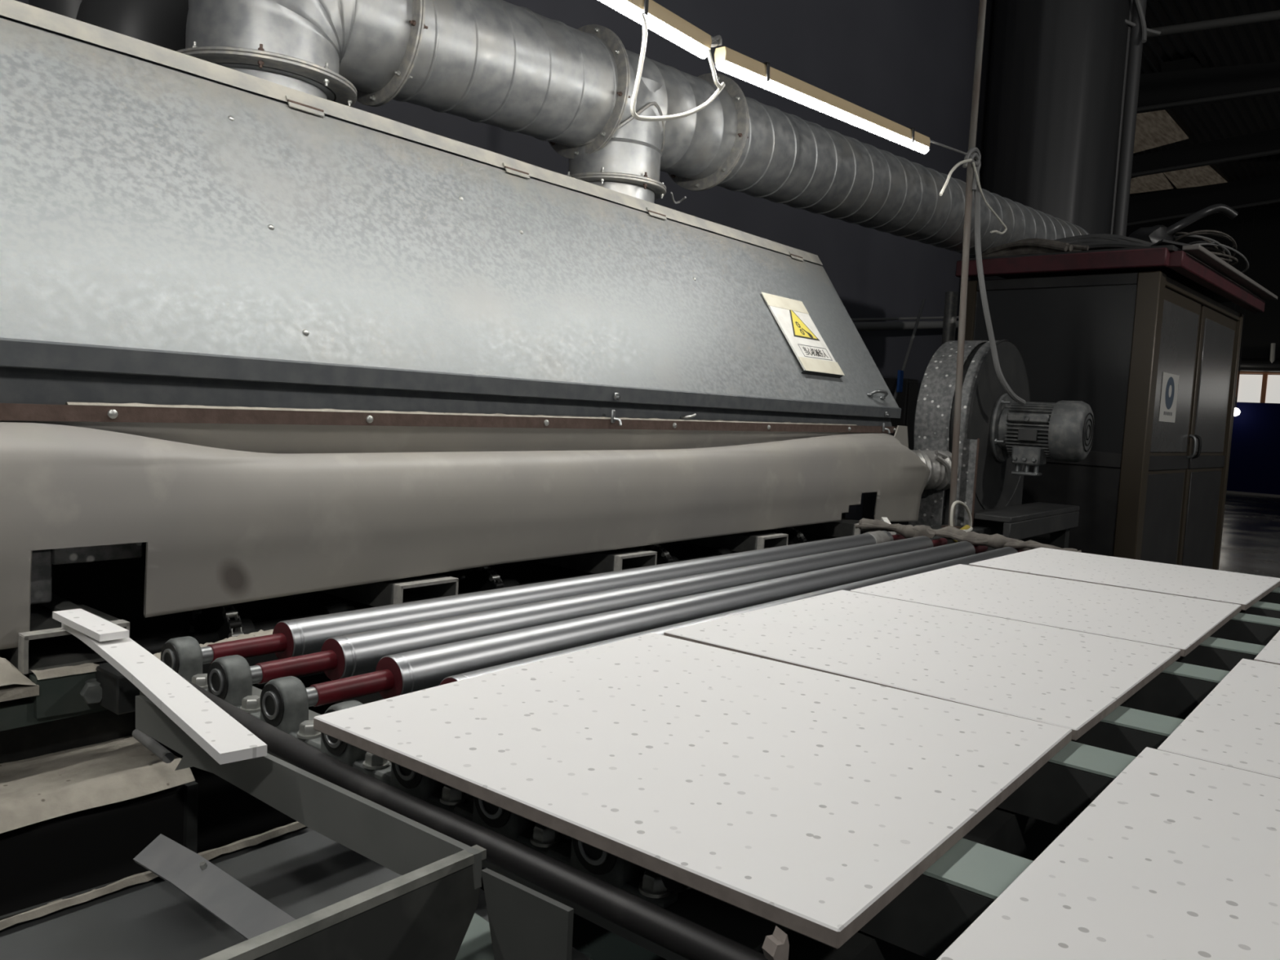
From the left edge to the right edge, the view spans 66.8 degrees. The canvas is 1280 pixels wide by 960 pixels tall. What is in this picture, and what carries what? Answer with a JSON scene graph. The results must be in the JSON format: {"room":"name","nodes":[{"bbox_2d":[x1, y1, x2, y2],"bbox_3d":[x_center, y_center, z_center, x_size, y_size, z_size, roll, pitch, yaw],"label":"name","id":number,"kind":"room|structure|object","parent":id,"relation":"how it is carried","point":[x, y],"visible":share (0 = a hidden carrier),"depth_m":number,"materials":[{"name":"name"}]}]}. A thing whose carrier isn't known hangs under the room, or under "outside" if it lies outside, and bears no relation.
{"room":"industrial hall","nodes":[
{"label":"industrial hall","id":0,"kind":"room"},
{"bbox_2d":[28,0,188,51],"bbox_3d":[-1.542,-1.766,2.992,0.420,2.500,0.541,6,5,39],"label":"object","id":1,"kind":"object","parent":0,"point":[161,23],"visible":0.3,"depth_m":2.84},
{"bbox_2d":[15,0,995,524],"bbox_3d":[-1.005,-3.335,4.222,0.100,8.500,16.300,6,5,39],"label":"wall","id":2,"kind":"structure","parent":0,"point":[909,64],"depth_m":7.54,"materials":[{"name":"paint"}]},
{"bbox_2d":[598,0,724,121],"bbox_3d":[-0.203,-0.965,1.980,0.048,0.294,1.289,6,5,39],"label":"tube light","id":3,"kind":"object","parent":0,"point":[659,19],"depth_m":2.28,"materials":[{"name":"beige"}]},
{"bbox_2d":[572,493,1279,959],"bbox_3d":[8.402,1.137,8.777,24.000,0.100,35.000,6,5,39],"label":"floor","id":4,"kind":"structure","parent":0,"point":[1251,534],"depth_m":11.09,"materials":[{"name":"green paint"}]},
{"bbox_2d":[0,512,845,890],"bbox_3d":[-0.669,0.432,2.750,1.160,1.250,4.050,6,5,39],"label":"frame","id":5,"kind":"object","parent":4,"relation":"on","point":[109,580],"visible":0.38,"depth_m":1.85,"materials":[{"name":"black metal"}]},
{"bbox_2d":[0,591,129,674],"bbox_3d":[-0.975,0.241,1.575,0.313,0.056,0.149,6,5,39],"label":"metal bracket","id":6,"kind":"object","parent":5,"relation":"on","point":[50,646],"visible":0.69,"depth_m":1.51,"materials":[{"name":"metal"}]},
{"bbox_2d":[39,592,119,626],"bbox_3d":[-0.953,0.206,1.595,0.572,0.008,0.033,7,6,42],"label":"bar","id":7,"kind":"object","parent":6,"relation":"on","point":[57,603],"visible":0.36,"depth_m":1.58,"materials":[{"name":"grey paint"}]},
{"bbox_2d":[0,735,198,915],"bbox_3d":[-1.250,0.691,1.101,0.368,0.518,1.345,6,5,39],"label":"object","id":8,"kind":"object","parent":5,"relation":"attached to","point":[76,820],"visible":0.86,"depth_m":1.40,"materials":[{"name":"paint"}]},
{"bbox_2d":[0,656,39,702],"bbox_3d":[-1.099,0.285,1.234,0.125,0.061,0.561,6,5,39],"label":"heap","id":9,"kind":"object","parent":8,"relation":"on","point":[14,685],"visible":1,"depth_m":1.40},
{"bbox_2d":[320,573,458,607],"bbox_3d":[-0.553,0.225,2.095,0.313,0.056,0.149,6,5,39],"label":"tube","id":10,"kind":"object","parent":5,"relation":"attached to","point":[414,588],"visible":0.6,"depth_m":2.03,"materials":[{"name":"metal"}]},
{"bbox_2d":[0,0,901,433],"bbox_3d":[-0.655,-0.541,2.653,1.134,0.768,4.165,6,5,39],"label":"extraction hood","id":11,"kind":"object","parent":5,"relation":"on","point":[184,238],"visible":0.99,"depth_m":2.07,"materials":[{"name":"metal"}]},
{"bbox_2d":[0,420,929,649],"bbox_3d":[-0.211,0.024,2.364,0.161,0.387,4.248,6,5,39],"label":"skirt","id":12,"kind":"object","parent":11,"relation":"attached to","point":[224,514],"visible":1,"depth_m":1.94,"materials":[{"name":"fabric"}]},
{"bbox_2d":[681,530,788,551],"bbox_3d":[0.306,0.191,3.155,0.313,0.056,0.149,6,5,39],"label":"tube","id":13,"kind":"object","parent":12,"relation":"attached to","point":[759,540],"visible":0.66,"depth_m":3.08,"materials":[{"name":"metal"}]},
{"bbox_2d":[176,0,1088,257],"bbox_3d":[0.855,-1.332,4.607,0.490,0.748,5.924,7,6,43],"label":"ventilation duct","id":14,"kind":"object","parent":11,"relation":"on","point":[505,65],"visible":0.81,"depth_m":3.33,"materials":[{"name":"metal"}]},
{"bbox_2d":[761,292,844,377],"bbox_3d":[0.606,-0.533,3.595,0.203,0.295,0.300,6,5,39],"label":"warning sign","id":15,"kind":"object","parent":11,"relation":"attached to","point":[793,319],"visible":1,"depth_m":3.58,"materials":[{"name":"beige metal"}]},
{"bbox_2d":[93,529,884,664],"bbox_3d":[0.044,0.260,2.778,0.084,0.084,3.000,6,5,39],"label":"shaft","id":16,"kind":"object","parent":5,"relation":"on","point":[154,645],"visible":0.19,"depth_m":1.86,"materials":[{"name":"black metal"}]},
{"bbox_2d":[188,604,244,639],"bbox_3d":[-0.774,0.291,1.770,0.162,0.159,0.024,6,5,39],"label":"chain","id":17,"kind":"object","parent":16,"relation":"on","point":[218,619],"visible":0.27,"depth_m":1.75,"materials":[{"name":"black metal"}]},
{"bbox_2d":[457,565,504,592],"bbox_3d":[-0.375,0.276,2.262,0.162,0.159,0.024,6,5,39],"label":"chain","id":18,"kind":"object","parent":16,"relation":"on","point":[482,578],"visible":0.34,"depth_m":2.25,"materials":[{"name":"metal"}]},
{"bbox_2d":[637,543,673,564],"bbox_3d":[0.030,0.260,2.761,0.162,0.159,0.024,6,5,39],"label":"chain","id":19,"kind":"object","parent":16,"relation":"on","point":[662,556],"visible":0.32,"depth_m":2.73,"materials":[{"name":"metal"}]},
{"bbox_2d":[773,526,807,543],"bbox_3d":[0.507,0.241,3.348,0.162,0.159,0.024,6,5,39],"label":"chain","id":20,"kind":"object","parent":16,"relation":"on","point":[794,535],"visible":0.3,"depth_m":3.32,"materials":[{"name":"metal"}]},
{"bbox_2d":[533,547,657,573],"bbox_3d":[-0.124,0.208,2.624,0.313,0.056,0.149,6,5,39],"label":"tube","id":21,"kind":"object","parent":5,"relation":"on","point":[602,562],"visible":0.67,"depth_m":2.56,"materials":[{"name":"metal"}]},
{"bbox_2d":[791,518,875,537],"bbox_3d":[0.722,0.174,3.667,0.313,0.056,0.149,6,5,39],"label":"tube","id":22,"kind":"object","parent":5,"relation":"on","point":[844,527],"visible":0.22,"depth_m":3.59,"materials":[{"name":"metal"}]},
{"bbox_2d":[135,551,1066,959],"bbox_3d":[0.465,0.713,2.052,1.200,0.912,2.660,6,5,39],"label":"frame","id":23,"kind":"object","parent":4,"relation":"on","point":[533,897],"visible":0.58,"depth_m":0.86,"materials":[{"name":"grey paint"}]},
{"bbox_2d":[132,728,174,763],"bbox_3d":[-0.658,0.357,1.309,0.014,0.028,0.162,-1,6,-40],"label":"bar","id":24,"kind":"object","parent":23,"relation":"attached to","point":[157,748],"visible":0.94,"depth_m":1.29,"materials":[{"name":"grey"}]},
{"bbox_2d":[61,622,266,764],"bbox_3d":[-0.622,0.245,1.222,0.052,0.014,0.681,-1,6,-42],"label":"tile offcut","id":25,"kind":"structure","parent":23,"relation":"on","point":[225,740],"depth_m":1.10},
{"bbox_2d":[52,608,128,641],"bbox_3d":[-0.788,0.207,1.390,0.176,0.010,0.038,7,6,40],"label":"tile offcut","id":26,"kind":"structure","parent":25,"relation":"on","point":[100,629],"depth_m":1.37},
{"bbox_2d":[160,635,208,688],"bbox_3d":[-0.648,0.258,1.383,0.160,0.068,0.057,5,5,28],"label":"block","id":27,"kind":"object","parent":23,"relation":"on","point":[183,655],"visible":0.63,"depth_m":1.36,"materials":[{"name":"metal"}]},
{"bbox_2d":[95,653,324,715],"bbox_3d":[-0.045,0.286,2.400,0.091,0.058,2.420,6,5,39],"label":"rail","id":28,"kind":"object","parent":23,"relation":"attached to","point":[118,693],"visible":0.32,"depth_m":1.45,"materials":[{"name":"metal"}]},
{"bbox_2d":[0,697,107,731],"bbox_3d":[-1.184,0.353,1.086,0.030,0.033,1.190,6,5,39],"label":"support rail","id":29,"kind":"object","parent":28,"relation":"attached to","point":[17,713],"visible":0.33,"depth_m":1.42,"materials":[{"name":"metal"}]},
{"bbox_2d":[28,662,102,718],"bbox_3d":[-0.859,0.315,1.461,0.071,0.070,0.096,6,5,39],"label":"metal bracket","id":30,"kind":"object","parent":29,"relation":"on","point":[64,690],"visible":0.95,"depth_m":1.45,"materials":[{"name":"metal"}]},
{"bbox_2d":[153,629,273,660],"bbox_3d":[-0.654,0.270,1.689,0.079,0.013,0.472,6,5,35],"label":"ridge","id":31,"kind":"object","parent":28,"relation":"on","point":[261,633],"visible":0.23,"depth_m":1.66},
{"bbox_2d":[204,654,260,714],"bbox_3d":[-0.544,0.270,1.300,0.160,0.068,0.057,5,5,28],"label":"block","id":32,"kind":"object","parent":23,"relation":"on","point":[229,677],"visible":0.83,"depth_m":1.28,"materials":[{"name":"metal"}]},
{"bbox_2d":[250,675,321,742],"bbox_3d":[-0.441,0.282,1.216,0.160,0.068,0.057,5,5,28],"label":"block","id":33,"kind":"object","parent":23,"relation":"on","point":[284,700],"visible":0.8,"depth_m":1.20,"materials":[{"name":"metal"}]},
{"bbox_2d":[0,821,591,959],"bbox_3d":[-0.678,0.605,0.702,0.692,0.608,1.650,6,5,39],"label":"trough","id":34,"kind":"object","parent":23,"relation":"attached to","point":[345,904],"depth_m":1.16,"materials":[{"name":"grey metal"}]},
{"bbox_2d":[454,912,494,959],"bbox_3d":[-0.201,0.592,1.202,0.082,0.030,0.158,4,4,11],"label":"brace","id":35,"kind":"object","parent":34,"relation":"on","point":[477,944],"visible":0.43,"depth_m":1.21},
{"bbox_2d":[302,700,391,777],"bbox_3d":[-0.337,0.293,1.132,0.160,0.068,0.057,5,5,28],"label":"block","id":36,"kind":"object","parent":23,"relation":"on","point":[365,762],"visible":0.41,"depth_m":1.11,"materials":[{"name":"metal"}]},
{"bbox_2d":[369,762,474,811],"bbox_3d":[-0.233,0.305,1.048,0.160,0.068,0.057,5,5,28],"label":"block","id":37,"kind":"object","parent":23,"relation":"on","point":[435,793],"visible":0.3,"depth_m":1.02,"materials":[{"name":"metal"}]},
{"bbox_2d":[447,796,572,854],"bbox_3d":[-0.129,0.317,0.964,0.160,0.068,0.057,5,5,28],"label":"block","id":38,"kind":"object","parent":23,"relation":"on","point":[531,834],"visible":0.3,"depth_m":0.94,"materials":[{"name":"metal"}]},
{"bbox_2d":[200,530,906,664],"bbox_3d":[0.129,0.225,2.348,0.070,0.070,2.458,6,5,39],"label":"roller","id":39,"kind":"object","parent":23,"relation":"on","point":[307,635],"visible":0.71,"depth_m":1.80,"materials":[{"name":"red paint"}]},
{"bbox_2d":[249,535,947,684],"bbox_3d":[0.233,0.236,2.264,0.064,0.064,2.458,6,5,39],"label":"roller","id":40,"kind":"object","parent":23,"relation":"on","point":[343,656],"visible":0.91,"depth_m":1.70,"materials":[{"name":"grey"}]},
{"bbox_2d":[538,838,692,908],"bbox_3d":[-0.025,0.329,0.880,0.160,0.068,0.057,5,5,28],"label":"rollers","id":41,"kind":"object","parent":23,"relation":"on","point":[623,874],"visible":0.39,"depth_m":0.86,"materials":[{"name":"metal"}]},
{"bbox_2d":[306,541,987,706],"bbox_3d":[0.337,0.248,2.180,0.064,0.064,2.458,6,5,39],"label":"roller","id":42,"kind":"object","parent":23,"relation":"on","point":[411,671],"visible":0.75,"depth_m":1.61,"materials":[{"name":"grey"}]},
{"bbox_2d":[439,546,1022,685],"bbox_3d":[0.441,0.260,2.097,0.064,0.064,2.458,6,5,39],"label":"roller","id":43,"kind":"object","parent":23,"relation":"on","point":[966,560],"visible":0.17,"depth_m":1.82,"materials":[{"name":"grey"}]},
{"bbox_2d":[896,524,991,544],"bbox_3d":[1.137,0.238,3.817,0.170,0.066,0.910,6,5,39],"label":"beam","id":44,"kind":"structure","parent":23,"relation":"attached to","point":[980,530],"depth_m":4.02,"materials":[{"name":"metal"}]},
{"bbox_2d":[950,500,972,526],"bbox_3d":[1.306,0.147,3.942,0.012,0.133,0.230,6,5,39],"label":"wire loop","id":45,"kind":"object","parent":44,"relation":"on","point":[954,503],"visible":0.84,"depth_m":3.90,"materials":[{"name":"white"}]},
{"bbox_2d":[941,0,986,528],"bbox_3d":[1.343,-1.211,3.894,0.060,2.832,0.134,6,5,39],"label":"support pole","id":46,"kind":"object","parent":44,"relation":"on","point":[982,6],"visible":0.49,"depth_m":3.89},
{"bbox_2d":[929,139,972,156],"bbox_3d":[1.165,-1.243,3.638,0.008,0.051,0.457,6,5,39],"label":"string","id":47,"kind":"object","parent":46,"relation":"attached to","point":[931,141],"visible":0.7,"depth_m":3.62,"materials":[{"name":"grey"}]},
{"bbox_2d":[714,46,930,154],"bbox_3d":[0.611,-1.132,2.967,0.046,0.143,1.289,6,5,39],"label":"tube light","id":48,"kind":"object","parent":47,"relation":"hanging from","point":[727,60],"visible":1,"depth_m":2.81,"materials":[{"name":"beige"}]},
{"bbox_2d":[962,146,981,191],"bbox_3d":[1.302,-1.229,3.809,0.018,0.163,0.159,6,5,39],"label":"cord","id":49,"kind":"object","parent":46,"relation":"attached to","point":[976,155],"visible":0.92,"depth_m":3.82,"materials":[{"name":"grey plastic"}]},
{"bbox_2d":[938,158,972,195],"bbox_3d":[1.196,-1.149,3.673,0.012,0.194,0.269,6,5,39],"label":"cord","id":50,"kind":"object","parent":49,"relation":"attached to","point":[959,163],"visible":1,"depth_m":3.63,"materials":[{"name":"white plastic"}]},
{"bbox_2d":[972,162,1007,234],"bbox_3d":[1.425,-1.130,3.952,0.009,0.230,0.427,6,5,39],"label":"wire","id":51,"kind":"object","parent":49,"relation":"hanging from","point":[973,163],"visible":1,"depth_m":3.94,"materials":[{"name":"white"}]},
{"bbox_2d":[973,166,1026,404],"bbox_3d":[1.484,-0.783,4.007,0.461,0.928,0.035,0,5,-35],"label":"cable","id":52,"kind":"object","parent":46,"relation":"attached to","point":[977,193],"visible":0.98,"depth_m":3.94,"materials":[{"name":"grey plastic"}]},
{"bbox_2d":[854,518,1081,552],"bbox_3d":[1.035,0.184,3.112,0.722,0.062,0.098,6,5,39],"label":"cable","id":53,"kind":"object","parent":23,"relation":"on","point":[996,541],"visible":0.85,"depth_m":3.11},
{"bbox_3d":[0.545,0.271,2.013,0.064,0.064,2.458,6,5,39],"label":"roller","id":54,"kind":"object","parent":23,"relation":"on","visible":0},
{"bbox_2d":[663,590,1180,741],"bbox_3d":[0.456,0.262,1.540,0.609,0.014,0.584,6,5,39],"label":"tile","id":55,"kind":"structure","parent":54,"relation":"on","point":[1073,680],"depth_m":1.47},
{"bbox_2d":[850,564,1241,657],"bbox_3d":[0.839,0.248,1.992,0.602,0.014,0.580,6,5,39],"label":"tile","id":56,"kind":"structure","parent":54,"relation":"on","point":[1182,623],"depth_m":1.93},
{"bbox_2d":[968,546,1279,610],"bbox_3d":[1.221,0.235,2.434,0.595,0.014,0.538,7,6,40],"label":"tile","id":57,"kind":"structure","parent":54,"relation":"on","point":[1245,590],"depth_m":2.38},
{"bbox_2d":[762,925,789,959],"bbox_3d":[0.078,0.272,0.561,0.010,0.019,0.022,6,5,39],"label":"scrap","id":58,"kind":"object","parent":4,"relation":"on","point":[775,946],"visible":1,"depth_m":0.56,"materials":[{"name":"tile"}]},
{"bbox_2d":[661,807,1064,959],"bbox_3d":[1.556,0.828,1.260,1.917,0.915,2.680,6,5,39],"label":"frame","id":59,"kind":"object","parent":4,"relation":"on","point":[1020,835],"visible":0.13,"depth_m":1.02,"materials":[{"name":"paint"}]},
{"bbox_2d":[858,838,1033,959],"bbox_3d":[0.961,0.427,0.242,2.239,0.070,0.090,6,5,39],"label":"conveyor gap","id":60,"kind":"object","parent":59,"relation":"on","point":[930,914],"visible":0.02,"depth_m":0.78,"materials":[{"name":"paint"}]},
{"bbox_2d":[996,741,1136,827],"bbox_3d":[1.185,0.418,0.518,2.239,0.070,0.090,6,5,39],"label":"conveyor gap","id":61,"kind":"object","parent":59,"relation":"on","point":[1064,786],"visible":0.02,"depth_m":1.06,"materials":[{"name":"black metal"}]},
{"bbox_2d":[313,632,1071,949],"bbox_3d":[0.076,0.277,1.076,0.612,0.014,0.594,6,5,38],"label":"tile","id":62,"kind":"structure","parent":61,"relation":"on","point":[805,802],"depth_m":0.96,"materials":[{"name":"tile"}]},
{"bbox_2d":[936,746,1279,959],"bbox_3d":[0.600,0.335,0.655,0.598,0.014,0.597,6,5,39],"label":"tile","id":63,"kind":"structure","parent":61,"relation":"on","point":[1177,857],"depth_m":0.75,"materials":[{"name":"tile"}]},
{"bbox_2d":[1071,705,1184,756],"bbox_3d":[1.314,0.413,0.677,2.239,0.070,0.090,6,5,39],"label":"conveyor gap","id":64,"kind":"object","parent":59,"relation":"on","point":[1125,730],"visible":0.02,"depth_m":1.21,"materials":[{"name":"black metal"}]},
{"bbox_2d":[1157,658,1279,778],"bbox_3d":[0.991,0.322,1.113,0.598,0.014,0.597,6,5,39],"label":"tile","id":65,"kind":"structure","parent":64,"relation":"on","point":[1237,725],"depth_m":1.17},
{"bbox_2d":[1120,661,1230,719],"bbox_3d":[1.533,0.405,0.947,2.239,0.070,0.090,6,5,39],"label":"conveyor gap","id":66,"kind":"object","parent":59,"relation":"on","point":[1176,691],"visible":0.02,"depth_m":1.48,"materials":[{"name":"black metal"}]},
{"bbox_2d":[1175,636,1265,671],"bbox_3d":[1.704,0.398,1.159,2.239,0.070,0.090,6,5,39],"label":"conveyor gap","id":67,"kind":"object","parent":59,"relation":"on","point":[1217,653],"visible":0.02,"depth_m":1.68,"materials":[{"name":"black rubber"}]},
{"bbox_2d":[1253,630,1279,664],"bbox_3d":[1.391,0.308,1.577,0.598,0.014,0.597,6,5,39],"label":"tile","id":68,"kind":"structure","parent":67,"relation":"on","point":[1270,653],"depth_m":1.58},
{"bbox_2d":[1209,613,1279,645],"bbox_3d":[1.915,0.390,1.419,2.239,0.070,0.090,6,5,39],"label":"conveyor gap","id":69,"kind":"object","parent":59,"relation":"on","point":[1242,627],"visible":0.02,"depth_m":1.94,"materials":[{"name":"black rubber"}]},
{"bbox_2d":[1239,600,1279,618],"bbox_3d":[2.048,0.384,1.582,2.239,0.070,0.090,6,5,39],"label":"conveyor gap","id":70,"kind":"object","parent":59,"relation":"on","point":[1259,608],"visible":0.02,"depth_m":2.10,"materials":[{"name":"black rubber"}]},
{"bbox_2d":[1259,586,1279,604],"bbox_3d":[2.230,0.377,1.807,2.239,0.070,0.090,6,5,39],"label":"conveyor gap","id":71,"kind":"object","parent":59,"relation":"on","point":[1273,597],"visible":0.02,"depth_m":2.33,"materials":[{"name":"black metal"}]},
{"bbox_2d":[862,377,918,531],"bbox_3d":[1.930,0.026,7.550,0.310,1.620,0.198,6,5,39],"label":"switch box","id":72,"kind":"object","parent":4,"relation":"on","point":[906,400],"visible":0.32,"depth_m":7.41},
{"bbox_2d":[893,298,925,399],"bbox_3d":[1.990,-0.964,7.174,0.024,0.886,1.158,5,5,24],"label":"rod","id":73,"kind":"object","parent":72,"relation":"attached to","point":[914,331],"visible":0.6,"depth_m":7.25,"materials":[{"name":"grey"}]},
{"bbox_2d":[896,369,903,392],"bbox_3d":[1.808,-0.686,6.749,0.020,0.151,0.062,6,5,39],"label":"strap","id":74,"kind":"object","parent":73,"relation":"hanging from","point":[900,373],"visible":1,"depth_m":6.73,"materials":[{"name":"blue"}]},
{"bbox_2d":[941,291,958,345],"bbox_3d":[2.213,-0.246,7.152,0.090,2.250,0.089,6,5,39],"label":"pipe","id":75,"kind":"object","parent":4,"relation":"on","point":[951,297],"visible":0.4,"depth_m":7.05,"materials":[{"name":"metal"}]},
{"bbox_2d":[908,339,1094,551],"bbox_3d":[1.730,0.212,4.467,0.619,1.684,1.050,6,5,39],"label":"centrifugal blower","id":76,"kind":"object","parent":4,"relation":"on","point":[1000,437],"visible":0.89,"depth_m":4.21,"materials":[{"name":"black metal"}]},
{"bbox_2d":[911,449,958,490],"bbox_3d":[1.144,-0.044,4.082,0.422,0.174,0.180,1,5,-28],"label":"flexible hose","id":77,"kind":"object","parent":76,"relation":"attached to","point":[938,461],"visible":0.36,"depth_m":4.07,"materials":[{"name":"silver metal"}]},
{"bbox_2d":[973,502,1079,539],"bbox_3d":[1.768,0.184,4.455,0.200,0.105,1.020,6,5,39],"label":"shelf","id":78,"kind":"object","parent":76,"relation":"attached to","point":[1014,520],"depth_m":4.34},
{"bbox_2d":[1082,412,1093,451],"bbox_3d":[1.919,-0.204,4.152,0.004,0.168,0.168,6,5,39],"label":"grille","id":79,"kind":"object","parent":76,"relation":"attached to","point":[1087,417],"depth_m":4.15,"materials":[{"name":"black metal"}]},
{"bbox_2d":[973,0,1160,280],"bbox_3d":[3.853,-2.493,9.158,1.240,6.600,1.303,2,4,-10],"label":"column","id":80,"kind":"structure","parent":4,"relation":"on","point":[1064,75],"depth_m":8.61,"materials":[{"name":"grey"}]},
{"bbox_2d":[851,315,959,330],"bbox_3d":[2.517,-1.386,8.525,0.077,0.424,2.878,6,5,39],"label":"pipe","id":81,"kind":"object","parent":80,"relation":"attached to","point":[860,326],"visible":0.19,"depth_m":8.01,"materials":[{"name":"grey"}]},
{"bbox_2d":[955,244,1277,569],"bbox_3d":[3.004,-0.139,6.161,1.230,2.265,2.300,7,6,42],"label":"electrical cabinet","id":82,"kind":"object","parent":4,"relation":"on","point":[1101,329],"visible":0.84,"depth_m":5.33,"materials":[{"name":"brown"}]},
{"bbox_2d":[981,238,1088,257],"bbox_3d":[2.191,-1.313,5.505,0.172,0.113,0.636,-1,6,-44],"label":"cable bundle","id":83,"kind":"object","parent":82,"relation":"on","point":[1028,246],"visible":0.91,"depth_m":5.46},
{"bbox_2d":[1054,233,1154,250],"bbox_3d":[2.653,-1.317,5.498,0.851,0.152,0.237,4,4,9],"label":"cable bundle","id":84,"kind":"object","parent":82,"relation":"on","point":[1099,241],"visible":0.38,"depth_m":5.45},
{"bbox_2d":[1128,225,1176,243],"bbox_3d":[2.986,-1.355,5.691,0.284,0.261,0.338,6,5,39],"label":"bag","id":85,"kind":"object","parent":82,"relation":"on","point":[1153,234],"visible":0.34,"depth_m":5.56,"materials":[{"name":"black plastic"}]},
{"bbox_2d":[1158,372,1179,422],"bbox_3d":[2.925,-0.453,5.361,0.004,0.265,0.330,7,6,42],"label":"paper notice","id":86,"kind":"object","parent":82,"relation":"attached to","point":[1170,384],"visible":1,"depth_m":5.35,"materials":[{"name":"grey"}]},
{"bbox_2d":[1150,239,1190,252],"bbox_3d":[2.847,-1.245,5.290,0.160,0.040,0.500,4,4,10],"label":"panel","id":87,"kind":"object","parent":82,"relation":"on","point":[1162,242],"visible":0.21,"depth_m":5.07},
{"bbox_2d":[1166,203,1238,235],"bbox_3d":[3.253,-1.508,5.665,0.507,0.238,0.105,2,4,-16],"label":"hose","id":88,"kind":"object","parent":82,"relation":"on","point":[1228,211],"visible":0.98,"depth_m":5.68,"materials":[{"name":"black plastic"}]},
{"bbox_2d":[1173,230,1248,272],"bbox_3d":[3.425,-1.341,5.861,0.396,0.186,0.987,6,5,39],"label":"coil","id":89,"kind":"object","parent":82,"relation":"on","point":[1206,241],"visible":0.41,"depth_m":5.60,"materials":[{"name":"grey"}]},
{"bbox_2d":[1226,397,1279,497],"bbox_3d":[15.396,-0.679,22.006,3.565,2.288,0.080,6,5,39],"label":"panel","id":90,"kind":"object","parent":4,"relation":"on","point":[1254,466],"visible":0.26,"depth_m":22.76,"materials":[{"name":"blue"}]},
{"bbox_2d":[1125,206,1279,374],"bbox_3d":[19.067,-3.306,21.366,24.000,8.000,0.200,6,5,39],"label":"wall","id":91,"kind":"structure","parent":0,"point":[1261,330],"depth_m":24.20,"materials":[{"name":"black paint"}]},
{"bbox_2d":[1235,371,1279,403],"bbox_3d":[19.490,-1.847,20.735,12.300,0.930,0.280,6,5,39],"label":"window","id":92,"kind":"structure","parent":91,"relation":"in","point":[1264,388],"depth_m":24.13,"materials":[{"name":"grey"}]},
{"bbox_2d":[1238,358,1279,372],"bbox_3d":[15.784,-2.768,23.402,3.004,0.341,0.320,6,5,39],"label":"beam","id":93,"kind":"structure","parent":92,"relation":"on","point":[1246,364],"depth_m":23.75,"materials":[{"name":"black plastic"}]},
{"bbox_2d":[1129,0,1279,208],"bbox_3d":[11.791,-6.060,14.816,15.560,1.112,19.000,6,5,39],"label":"ceiling","id":94,"kind":"structure","parent":0,"point":[1255,42],"depth_m":14.64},
{"bbox_2d":[1129,173,1173,194],"bbox_3d":[11.905,-6.920,22.592,0.939,0.100,2.422,5,5,27],"label":"window","id":95,"kind":"structure","parent":94,"relation":"attached to","point":[1154,182],"depth_m":22.61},
{"bbox_2d":[1133,110,1188,153],"bbox_3d":[9.984,-6.651,18.541,0.937,0.103,3.165,5,5,26],"label":"window","id":96,"kind":"structure","parent":94,"relation":"attached to","point":[1153,129],"depth_m":18.44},
{"bbox_2d":[1160,57,1204,71],"bbox_3d":[8.385,-6.391,15.056,0.634,0.064,0.824,6,5,39],"label":"window","id":97,"kind":"structure","parent":94,"relation":"attached to","point":[1188,63],"depth_m":14.91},
{"bbox_2d":[1163,164,1226,188],"bbox_3d":[12.255,-6.740,21.481,1.096,0.097,2.535,6,5,39],"label":"window","id":98,"kind":"structure","parent":94,"relation":"attached to","point":[1203,175],"depth_m":21.59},
{"bbox_2d":[1127,174,1279,226],"bbox_3d":[14.403,-5.864,18.885,13.114,1.493,0.200,6,5,39],"label":"roof beam","id":99,"kind":"structure","parent":94,"relation":"attached to","point":[1188,200],"depth_m":20.72,"materials":[{"name":"black"}]},
{"bbox_2d":[1127,198,1279,225],"bbox_3d":[14.355,-5.736,18.799,13.066,1.306,0.060,6,5,39],"label":"roof beam","id":100,"kind":"structure","parent":94,"relation":"attached to","point":[1278,199],"depth_m":20.89,"materials":[{"name":"grey"}]},
{"bbox_2d":[1131,128,1279,177],"bbox_3d":[11.874,-5.762,15.530,10.789,1.236,0.200,6,5,39],"label":"roof beam","id":101,"kind":"structure","parent":94,"relation":"attached to","point":[1266,140],"depth_m":16.97,"materials":[{"name":"black"}]},
{"bbox_2d":[1131,148,1279,176],"bbox_3d":[11.807,-5.512,15.463,10.769,0.800,0.060,6,5,39],"label":"roof beam","id":102,"kind":"structure","parent":94,"relation":"attached to","point":[1274,151],"depth_m":16.97,"materials":[{"name":"grey"}]},
{"bbox_2d":[1137,61,1279,113],"bbox_3d":[9.442,-5.419,12.362,8.651,0.636,0.200,6,5,39],"label":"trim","id":103,"kind":"structure","parent":94,"relation":"attached to","point":[1162,87],"depth_m":13.51,"materials":[{"name":"black"}]},
{"bbox_2d":[1137,87,1279,111],"bbox_3d":[9.384,-5.128,12.290,8.601,0.082,0.060,6,5,39],"label":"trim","id":104,"kind":"structure","parent":103,"relation":"attached to","point":[1276,89],"depth_m":13.46,"materials":[{"name":"grey"}]},
{"bbox_2d":[1233,205,1256,416],"bbox_3d":[14.030,-4.114,22.463,0.200,5.273,0.190,6,5,39],"label":"hanging lamp","id":105,"kind":"object","parent":94,"relation":"hanging from","point":[1237,411],"visible":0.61,"depth_m":22.52,"materials":[{"name":"white"}]},
{"bbox_2d":[1146,9,1279,37],"bbox_3d":[7.049,-4.492,9.052,5.994,0.364,0.090,6,5,39],"label":"roof beam","id":106,"kind":"structure","parent":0,"point":[1273,15],"depth_m":9.93,"materials":[{"name":"grey"}]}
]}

